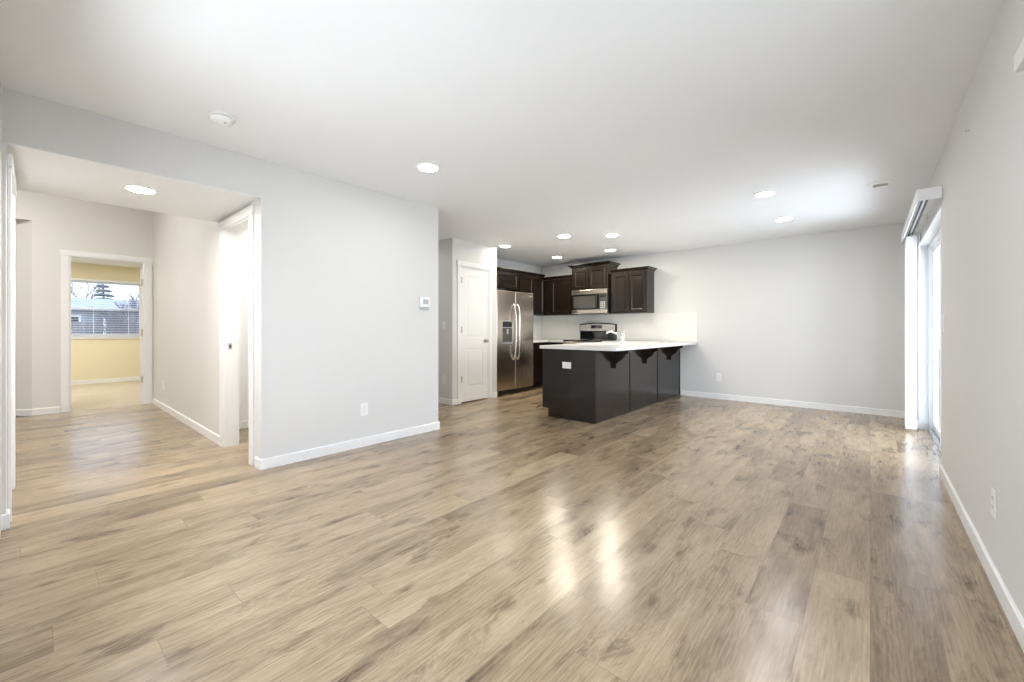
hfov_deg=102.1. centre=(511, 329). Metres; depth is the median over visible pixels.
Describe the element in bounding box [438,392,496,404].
baseboard
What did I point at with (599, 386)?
base cabinet
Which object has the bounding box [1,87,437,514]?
wall
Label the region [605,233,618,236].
recessed light
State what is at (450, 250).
wall
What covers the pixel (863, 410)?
baseboard
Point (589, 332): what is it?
range
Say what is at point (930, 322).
door
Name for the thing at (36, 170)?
ceiling
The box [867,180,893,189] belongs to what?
ceiling vent
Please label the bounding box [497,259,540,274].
wall
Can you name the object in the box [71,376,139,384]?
baseboard
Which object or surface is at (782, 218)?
recessed light
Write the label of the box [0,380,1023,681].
floor
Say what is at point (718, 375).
wall outlet
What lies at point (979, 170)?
wall
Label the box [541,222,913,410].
wall
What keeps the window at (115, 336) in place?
attached to the wall at (91, 359)
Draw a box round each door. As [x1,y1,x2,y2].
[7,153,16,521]
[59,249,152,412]
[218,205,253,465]
[457,260,492,403]
[918,206,941,463]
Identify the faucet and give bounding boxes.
[606,328,624,343]
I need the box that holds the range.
[563,323,616,343]
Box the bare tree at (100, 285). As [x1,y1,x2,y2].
[71,282,106,297]
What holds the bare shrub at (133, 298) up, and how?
on the ground
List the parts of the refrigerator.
freezer door, handle, handle, door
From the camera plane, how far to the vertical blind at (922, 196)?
4.44 m
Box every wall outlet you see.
[360,402,367,415]
[562,362,570,368]
[716,373,720,380]
[991,487,996,518]
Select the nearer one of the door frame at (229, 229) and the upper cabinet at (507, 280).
the door frame at (229, 229)
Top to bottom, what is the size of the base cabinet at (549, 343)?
0.858 m
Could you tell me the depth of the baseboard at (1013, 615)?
1.83 m
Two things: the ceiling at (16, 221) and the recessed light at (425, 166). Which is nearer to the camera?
the recessed light at (425, 166)
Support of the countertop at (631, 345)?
on the base cabinet at (599, 386)
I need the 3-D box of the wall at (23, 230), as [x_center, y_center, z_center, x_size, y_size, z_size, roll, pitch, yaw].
[-7.141,-0.146,5.290,1.980,2.500,0.116,0,0,-4]
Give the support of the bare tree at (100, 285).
on the ground
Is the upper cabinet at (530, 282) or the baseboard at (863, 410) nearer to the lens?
the baseboard at (863, 410)
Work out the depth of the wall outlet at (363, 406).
3.90 m
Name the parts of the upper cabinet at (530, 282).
cabinet door, crown moulding, cabinet door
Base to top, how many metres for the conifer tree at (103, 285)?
5.512 m
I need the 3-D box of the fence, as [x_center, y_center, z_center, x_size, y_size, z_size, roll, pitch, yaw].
[-15.061,0.564,16.903,0.100,1.980,14.320,0,0,41]
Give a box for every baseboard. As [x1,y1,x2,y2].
[1,509,9,529]
[15,406,59,415]
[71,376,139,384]
[152,398,218,444]
[239,420,248,428]
[254,421,439,469]
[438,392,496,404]
[681,390,903,417]
[917,419,1023,651]
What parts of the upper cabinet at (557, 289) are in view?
crown moulding, cabinet door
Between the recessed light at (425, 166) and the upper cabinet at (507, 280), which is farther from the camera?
the upper cabinet at (507, 280)
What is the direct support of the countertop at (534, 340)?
on the base cabinet at (537, 351)
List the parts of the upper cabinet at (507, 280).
cabinet door, crown moulding, cabinet door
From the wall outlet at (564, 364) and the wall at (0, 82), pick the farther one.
the wall outlet at (564, 364)
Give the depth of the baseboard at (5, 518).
2.29 m
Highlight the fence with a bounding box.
[71,318,138,333]
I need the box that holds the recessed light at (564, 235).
[557,234,570,237]
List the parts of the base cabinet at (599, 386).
panel, corbel plate, panel, corbel plate, panel, panel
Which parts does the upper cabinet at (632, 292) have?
cabinet door, crown moulding, cabinet door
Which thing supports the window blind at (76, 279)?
attached to the wall at (91, 359)
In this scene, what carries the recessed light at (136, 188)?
in the ceiling at (36, 170)
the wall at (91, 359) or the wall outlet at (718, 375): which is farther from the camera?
the wall at (91, 359)
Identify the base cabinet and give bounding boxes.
[532,342,547,387]
[542,346,682,423]
[548,342,562,344]
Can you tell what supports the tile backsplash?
attached to the wall at (817, 317)
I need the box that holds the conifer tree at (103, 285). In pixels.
[92,284,114,298]
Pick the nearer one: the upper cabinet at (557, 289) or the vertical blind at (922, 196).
the vertical blind at (922, 196)
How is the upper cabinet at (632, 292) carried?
attached to the wall at (817, 317)
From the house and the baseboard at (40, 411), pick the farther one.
the house
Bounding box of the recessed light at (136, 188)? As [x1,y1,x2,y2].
[123,185,157,193]
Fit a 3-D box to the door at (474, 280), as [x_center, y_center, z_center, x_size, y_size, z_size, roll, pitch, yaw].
[-0.589,0.044,6.391,0.184,2.120,0.758,0,0,41]
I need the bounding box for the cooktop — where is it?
[563,339,615,341]
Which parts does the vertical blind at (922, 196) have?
head rail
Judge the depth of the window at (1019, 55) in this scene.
1.40 m
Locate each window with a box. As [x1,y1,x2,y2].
[71,280,139,338]
[1014,38,1023,72]
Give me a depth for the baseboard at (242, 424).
4.62 m
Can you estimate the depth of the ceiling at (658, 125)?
2.40 m
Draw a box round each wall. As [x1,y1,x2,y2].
[0,82,0,533]
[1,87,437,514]
[15,189,152,412]
[15,220,31,408]
[71,262,139,380]
[153,201,255,456]
[239,229,248,420]
[438,238,496,399]
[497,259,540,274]
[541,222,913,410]
[914,0,1023,618]
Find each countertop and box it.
[533,339,565,342]
[540,340,696,350]
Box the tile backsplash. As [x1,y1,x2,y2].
[533,312,696,341]
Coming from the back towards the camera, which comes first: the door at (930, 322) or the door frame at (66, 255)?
the door frame at (66, 255)
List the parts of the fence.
rail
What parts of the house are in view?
pane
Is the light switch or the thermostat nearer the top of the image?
the thermostat
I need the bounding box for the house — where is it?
[71,298,138,332]
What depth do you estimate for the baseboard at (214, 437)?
4.71 m
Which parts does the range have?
trim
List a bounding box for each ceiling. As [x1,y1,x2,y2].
[0,0,1002,266]
[6,142,260,221]
[15,220,141,267]
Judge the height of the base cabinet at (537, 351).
0.858 m
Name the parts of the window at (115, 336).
sill, sash, sash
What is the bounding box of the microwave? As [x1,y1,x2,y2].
[571,288,610,314]
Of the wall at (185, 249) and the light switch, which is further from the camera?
the wall at (185, 249)
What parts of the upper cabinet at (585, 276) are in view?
cabinet door, crown moulding, cabinet door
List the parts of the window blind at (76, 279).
head rail, rail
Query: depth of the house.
19.32 m
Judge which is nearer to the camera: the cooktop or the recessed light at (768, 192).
the recessed light at (768, 192)
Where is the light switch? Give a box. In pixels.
[942,315,944,330]
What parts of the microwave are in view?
door, vent panel, trim, control panel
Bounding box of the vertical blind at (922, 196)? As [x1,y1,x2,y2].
[901,185,941,429]
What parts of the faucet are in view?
spout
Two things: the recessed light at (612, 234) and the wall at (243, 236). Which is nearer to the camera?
the wall at (243, 236)
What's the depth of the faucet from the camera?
5.74 m
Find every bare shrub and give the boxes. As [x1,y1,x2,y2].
[94,313,138,333]
[96,296,138,333]
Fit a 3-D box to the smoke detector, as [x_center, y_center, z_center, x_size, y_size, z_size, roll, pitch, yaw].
[-1.815,-1.311,2.592,0.148,0.049,0.148,0,0,41]
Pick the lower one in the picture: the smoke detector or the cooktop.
the cooktop
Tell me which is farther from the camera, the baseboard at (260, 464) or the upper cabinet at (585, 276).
the upper cabinet at (585, 276)
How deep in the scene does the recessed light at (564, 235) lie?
5.93 m
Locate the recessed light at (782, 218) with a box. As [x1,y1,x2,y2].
[775,217,792,221]
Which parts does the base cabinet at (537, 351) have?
cabinet door, drawer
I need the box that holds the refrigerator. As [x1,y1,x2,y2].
[497,289,532,394]
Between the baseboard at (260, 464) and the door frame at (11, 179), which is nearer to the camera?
the door frame at (11, 179)
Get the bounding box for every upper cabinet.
[497,267,519,290]
[514,271,544,315]
[537,275,577,315]
[568,261,620,290]
[610,266,656,313]
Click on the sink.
(598, 343)
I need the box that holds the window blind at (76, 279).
[71,278,139,337]
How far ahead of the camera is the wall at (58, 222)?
5.46 m
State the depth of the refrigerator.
7.10 m
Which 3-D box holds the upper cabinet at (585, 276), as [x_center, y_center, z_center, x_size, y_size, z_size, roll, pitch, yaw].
[1.535,-0.980,7.791,0.884,0.478,0.446,0,0,41]
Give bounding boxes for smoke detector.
[207,110,235,126]
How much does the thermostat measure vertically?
0.135 m
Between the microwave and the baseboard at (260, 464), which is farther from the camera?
the microwave
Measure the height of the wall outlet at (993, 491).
0.118 m
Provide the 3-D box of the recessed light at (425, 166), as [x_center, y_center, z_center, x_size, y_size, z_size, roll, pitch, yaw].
[-0.691,-1.331,3.406,0.192,0.008,0.192,0,0,41]
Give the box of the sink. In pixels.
[577,342,626,344]
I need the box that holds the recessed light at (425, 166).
[416,162,439,171]
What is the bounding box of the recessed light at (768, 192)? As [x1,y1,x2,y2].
[754,190,775,196]
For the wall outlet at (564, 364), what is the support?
attached to the base cabinet at (599, 386)
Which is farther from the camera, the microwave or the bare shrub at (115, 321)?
the bare shrub at (115, 321)
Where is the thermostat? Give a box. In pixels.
[419,297,429,309]
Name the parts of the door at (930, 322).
frame, panel, pane, panel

